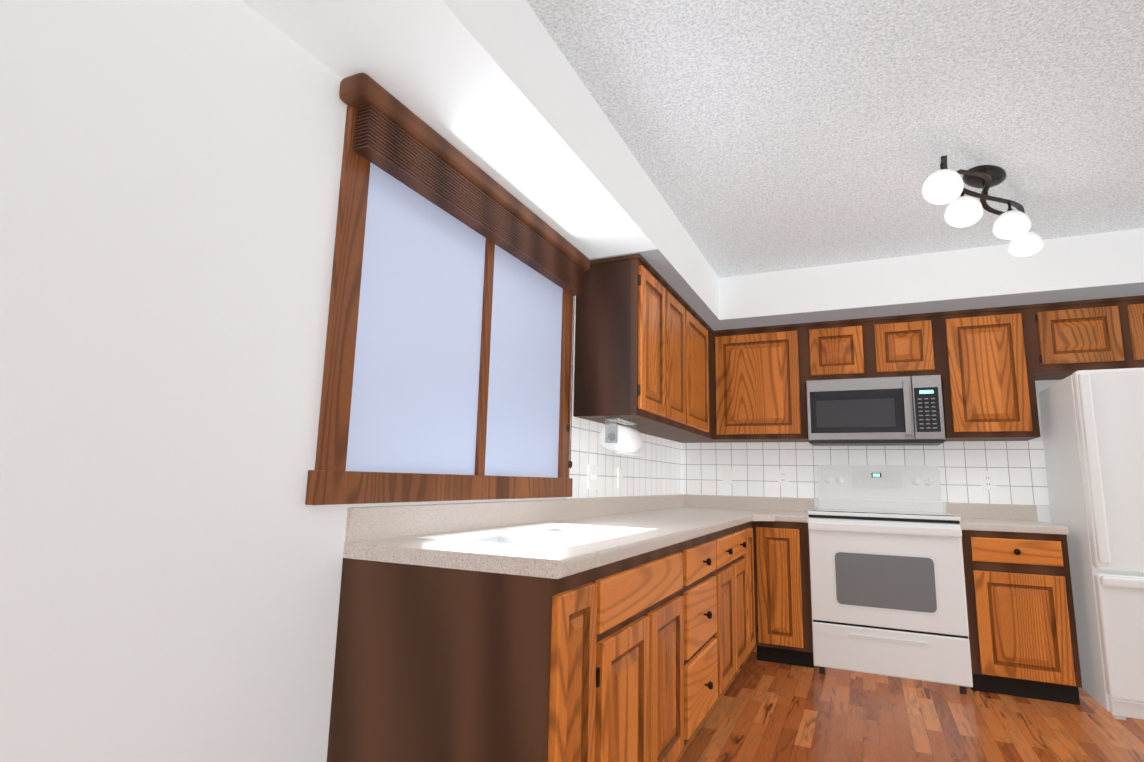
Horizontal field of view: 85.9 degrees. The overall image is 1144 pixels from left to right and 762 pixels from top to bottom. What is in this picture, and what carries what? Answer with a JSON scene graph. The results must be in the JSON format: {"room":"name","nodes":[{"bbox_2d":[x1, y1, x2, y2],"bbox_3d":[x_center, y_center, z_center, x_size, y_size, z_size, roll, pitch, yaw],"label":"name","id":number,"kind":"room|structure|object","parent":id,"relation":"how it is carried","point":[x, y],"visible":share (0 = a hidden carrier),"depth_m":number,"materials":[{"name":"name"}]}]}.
{"room":"kitchen","nodes":[
{"label":"kitchen","id":0,"kind":"room"},
{"bbox_2d":[0,0,656,761],"bbox_3d":[-0.517,0.143,1.966,0.110,2.420,6.100,-3,-10,25],"label":"wall","id":1,"kind":"structure","parent":0,"point":[170,540],"depth_m":1.22,"materials":[{"name":"white paint"}]},
{"bbox_2d":[305,73,589,504],"bbox_3d":[-0.287,-0.149,2.245,0.095,1.147,1.525,-3,-10,25],"label":"window","id":2,"kind":"structure","parent":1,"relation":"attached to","point":[457,283],"depth_m":1.98,"materials":[{"name":"brown wood"}]},
{"bbox_2d":[345,495,682,540],"bbox_3d":[0.120,0.639,3.116,0.020,0.090,3.348,-3,-10,25],"label":"backsplash","id":3,"kind":"structure","parent":1,"relation":"attached to","point":[362,523],"depth_m":2.14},
{"bbox_2d":[573,253,670,428],"bbox_3d":[0.257,-0.186,3.126,0.338,0.771,0.420,-3,-10,25],"label":"upper cabinet","id":4,"kind":"object","parent":1,"relation":"attached to","point":[622,366],"depth_m":2.95,"materials":[{"name":"brown wood"}]},
{"bbox_2d":[600,418,642,455],"bbox_3d":[0.249,0.284,3.083,0.128,0.167,0.292,-3,-10,25],"label":"paper towel holder","id":5,"kind":"object","parent":4,"relation":"hanging from","point":[615,436],"visible":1,"depth_m":2.98,"materials":[{"name":"white paper"}]},
{"bbox_2d":[569,416,684,498],"bbox_3d":[0.409,0.509,3.765,0.006,0.387,1.950,-3,-10,25],"label":"tile backsplash","id":6,"kind":"structure","parent":1,"relation":"attached to","point":[661,466],"depth_m":3.54,"materials":[{"name":"white tile"}]},
{"bbox_2d":[588,465,597,488],"bbox_3d":[0.109,0.485,3.100,0.012,0.116,0.115,-3,-10,25],"label":"outlet","id":7,"kind":"object","parent":6,"relation":"attached to","point":[592,470],"depth_m":3.09,"materials":[{"name":"white plastic"}]},
{"bbox_2d":[618,467,622,487],"bbox_3d":[0.273,0.544,3.449,0.007,0.116,0.070,-3,-10,25],"label":"outlet","id":8,"kind":"object","parent":6,"relation":"attached to","point":[620,470],"depth_m":3.44,"materials":[{"name":"white plastic"}]},
{"bbox_2d":[637,287,690,432],"bbox_3d":[0.432,-0.122,3.494,0.338,0.771,0.405,-3,-10,25],"label":"upper cabinet","id":9,"kind":"object","parent":1,"relation":"attached to","point":[680,309],"depth_m":3.51,"materials":[{"name":"brown wood"}]},
{"bbox_2d":[644,308,710,440],"bbox_3d":[0.641,-0.046,3.932,0.338,0.771,0.577,-3,-10,25],"label":"upper cabinet","id":10,"kind":"object","parent":1,"relation":"attached to","point":[700,330],"depth_m":3.95,"materials":[{"name":"brown wood"}]},
{"bbox_2d":[526,0,1143,277],"bbox_3d":[1.738,-1.208,1.126,5.030,0.080,6.320,-3,-10,25],"label":"ceiling","id":11,"kind":"structure","parent":0,"point":[760,136],"depth_m":2.27,"materials":[{"name":"white paint"}]},
{"bbox_2d":[241,0,1143,330],"bbox_3d":[1.145,-0.991,1.371,3.506,0.293,6.096,-3,-10,25],"label":"soffit","id":12,"kind":"structure","parent":11,"relation":"attached to","point":[497,91],"depth_m":2.31,"materials":[{"name":"white paint"}]},
{"bbox_2d":[922,155,1043,256],"bbox_3d":[1.800,-0.781,2.667,1.018,0.262,0.197,7,-11,-33],"label":"spotlight fixture","id":13,"kind":"object","parent":11,"relation":"attached to","point":[944,184],"visible":1,"depth_m":2.65,"materials":[{"name":"white glass"}]},
{"bbox_2d":[681,380,1060,522],"bbox_3d":[3.028,0.506,3.696,5.030,2.420,0.110,-3,-10,25],"label":"wall","id":14,"kind":"structure","parent":0,"point":[1043,514],"depth_m":3.76,"materials":[{"name":"white paint"}]},
{"bbox_2d":[715,323,808,442],"bbox_3d":[1.328,0.034,4.328,0.605,0.771,0.348,-3,-10,25],"label":"upper cabinet","id":15,"kind":"object","parent":14,"relation":"attached to","point":[761,372],"depth_m":4.16,"materials":[{"name":"brown wood"}]},
{"bbox_2d":[803,318,874,380],"bbox_3d":[1.785,-0.175,4.146,0.395,0.396,0.348,-3,-10,25],"label":"upper cabinet","id":16,"kind":"object","parent":14,"relation":"attached to","point":[839,349],"depth_m":3.99,"materials":[{"name":"brown wood"}]},
{"bbox_2d":[683,495,1037,520],"bbox_3d":[1.812,0.844,4.141,2.156,0.090,0.020,-3,-10,25],"label":"backsplash","id":17,"kind":"structure","parent":14,"relation":"attached to","point":[801,505],"depth_m":4.23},
{"bbox_2d":[685,441,1049,505],"bbox_3d":[2.208,0.589,4.004,3.053,0.387,0.007,-3,-10,25],"label":"tile backsplash","id":18,"kind":"structure","parent":14,"relation":"attached to","point":[1018,467],"depth_m":4.12,"materials":[{"name":"white tile"}]},
{"bbox_2d":[778,469,788,485],"bbox_3d":[1.485,0.679,4.323,0.070,0.116,0.007,-3,-10,25],"label":"outlet","id":19,"kind":"object","parent":18,"relation":"attached to","point":[782,473],"depth_m":4.32,"materials":[{"name":"white plastic"}]},
{"bbox_2d":[981,472,994,490],"bbox_3d":[2.580,0.621,3.812,0.070,0.116,0.007,-3,-10,25],"label":"outlet","id":20,"kind":"object","parent":18,"relation":"attached to","point":[987,481],"depth_m":3.81,"materials":[{"name":"white plastic"}]},
{"bbox_2d":[871,312,946,377],"bbox_3d":[2.140,-0.194,3.980,0.390,0.396,0.348,-3,-10,25],"label":"upper cabinet","id":21,"kind":"object","parent":14,"relation":"attached to","point":[912,344],"depth_m":3.82,"materials":[{"name":"brown wood"}]},
{"bbox_2d":[806,375,944,445],"bbox_3d":[1.933,0.207,3.958,0.756,0.407,0.436,-3,-10,25],"label":"microwave","id":22,"kind":"object","parent":21,"relation":"attached to","point":[895,411],"visible":1,"depth_m":3.79,"materials":[{"name":"silver metal"}]},
{"bbox_2d":[941,305,1039,440],"bbox_3d":[2.519,-0.029,3.772,0.455,0.771,0.348,-3,-10,25],"label":"upper cabinet","id":23,"kind":"object","parent":14,"relation":"attached to","point":[989,388],"depth_m":3.61,"materials":[{"name":"brown wood"}]},
{"bbox_2d":[1031,297,1134,379],"bbox_3d":[2.921,-0.233,3.615,0.426,0.400,0.348,-3,-10,25],"label":"upper cabinet","id":24,"kind":"object","parent":14,"relation":"attached to","point":[1071,337],"depth_m":3.46,"materials":[{"name":"brown wood"}]},
{"bbox_2d":[1127,295,1143,367],"bbox_3d":[3.326,-0.254,3.427,0.467,0.400,0.348,-3,-10,25],"label":"upper cabinet","id":25,"kind":"object","parent":14,"relation":"attached to","point":[1135,304],"depth_m":3.35,"materials":[{"name":"brown wood"}]},
{"bbox_2d":[674,645,1143,761],"bbox_3d":[1.043,1.278,1.026,3.620,0.050,6.320,-3,-10,25],"label":"floor","id":26,"kind":"structure","parent":0,"point":[762,711],"depth_m":2.77,"materials":[{"name":"laminate"}]},
{"bbox_2d":[327,553,606,761],"bbox_3d":[-0.277,0.880,1.519,0.628,0.835,0.235,-3,-10,25],"label":"base cabinet","id":27,"kind":"object","parent":26,"relation":"on","point":[436,661],"depth_m":1.44,"materials":[{"name":"brown wood"}]},
{"bbox_2d":[343,505,807,572],"bbox_3d":[0.532,0.682,2.913,0.933,0.040,3.348,-3,-10,25],"label":"countertop","id":28,"kind":"structure","parent":27,"relation":"on","point":[570,550],"depth_m":1.91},
{"bbox_2d":[603,573,690,761],"bbox_3d":[-0.056,1.033,1.976,0.628,0.690,0.865,-3,-10,25],"label":"base cabinet","id":29,"kind":"object","parent":26,"relation":"on","point":[621,629],"depth_m":1.87,"materials":[{"name":"brown wood"}]},
{"bbox_2d":[647,529,722,735],"bbox_3d":[0.250,1.072,2.625,0.628,0.835,0.565,-3,-10,25],"label":"base cabinet","id":30,"kind":"object","parent":26,"relation":"on","point":[699,557],"depth_m":2.48,"materials":[{"name":"brown wood"}]},
{"bbox_2d":[719,525,738,689],"bbox_3d":[0.451,1.145,3.049,0.628,0.835,0.385,-3,-10,25],"label":"base cabinet","id":31,"kind":"object","parent":26,"relation":"on","point":[730,554],"depth_m":3.02,"materials":[{"name":"brown wood"}]},
{"bbox_2d":[735,521,750,666],"bbox_3d":[0.615,1.205,3.393,0.628,0.835,0.386,-3,-10,25],"label":"base cabinet","id":32,"kind":"object","parent":26,"relation":"on","point":[743,530],"depth_m":3.37,"materials":[{"name":"brown wood"}]},
{"bbox_2d":[751,517,758,659],"bbox_3d":[0.748,1.253,3.671,0.628,0.835,0.239,-3,-10,25],"label":"base cabinet","id":33,"kind":"object","parent":26,"relation":"on","point":[754,572],"depth_m":3.68,"materials":[{"name":"brown wood"}]},
{"bbox_2d":[755,517,814,667],"bbox_3d":[1.375,1.309,3.928,0.325,0.835,0.628,-3,-10,25],"label":"base cabinet","id":34,"kind":"object","parent":26,"relation":"on","point":[785,608],"depth_m":3.65,"materials":[{"name":"brown wood"}]},
{"bbox_2d":[807,465,972,694],"bbox_3d":[1.845,1.095,3.655,0.767,1.190,0.725,-3,-10,25],"label":"range","id":35,"kind":"object","parent":26,"relation":"on","point":[888,589],"visible":1,"depth_m":3.38,"materials":[{"name":"white metal"}]},
{"bbox_2d":[962,529,1081,704],"bbox_3d":[2.434,1.253,3.433,0.461,0.835,0.628,-3,-10,25],"label":"base cabinet","id":36,"kind":"object","parent":26,"relation":"on","point":[1023,641],"depth_m":3.16,"materials":[{"name":"brown wood"}]},
{"bbox_2d":[960,517,1068,532],"bbox_3d":[2.444,0.820,3.498,0.466,0.040,0.638,-3,-10,25],"label":"countertop","id":37,"kind":"structure","parent":36,"relation":"on","point":[965,522],"depth_m":3.28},
{"bbox_2d":[1039,368,1143,719],"bbox_3d":[3.001,0.788,3.107,0.756,1.673,0.795,-3,-10,25],"label":"refrigerator","id":38,"kind":"object","parent":26,"relation":"on","point":[1092,421],"visible":0.98,"depth_m":2.98,"materials":[{"name":"white metal"}]}
]}

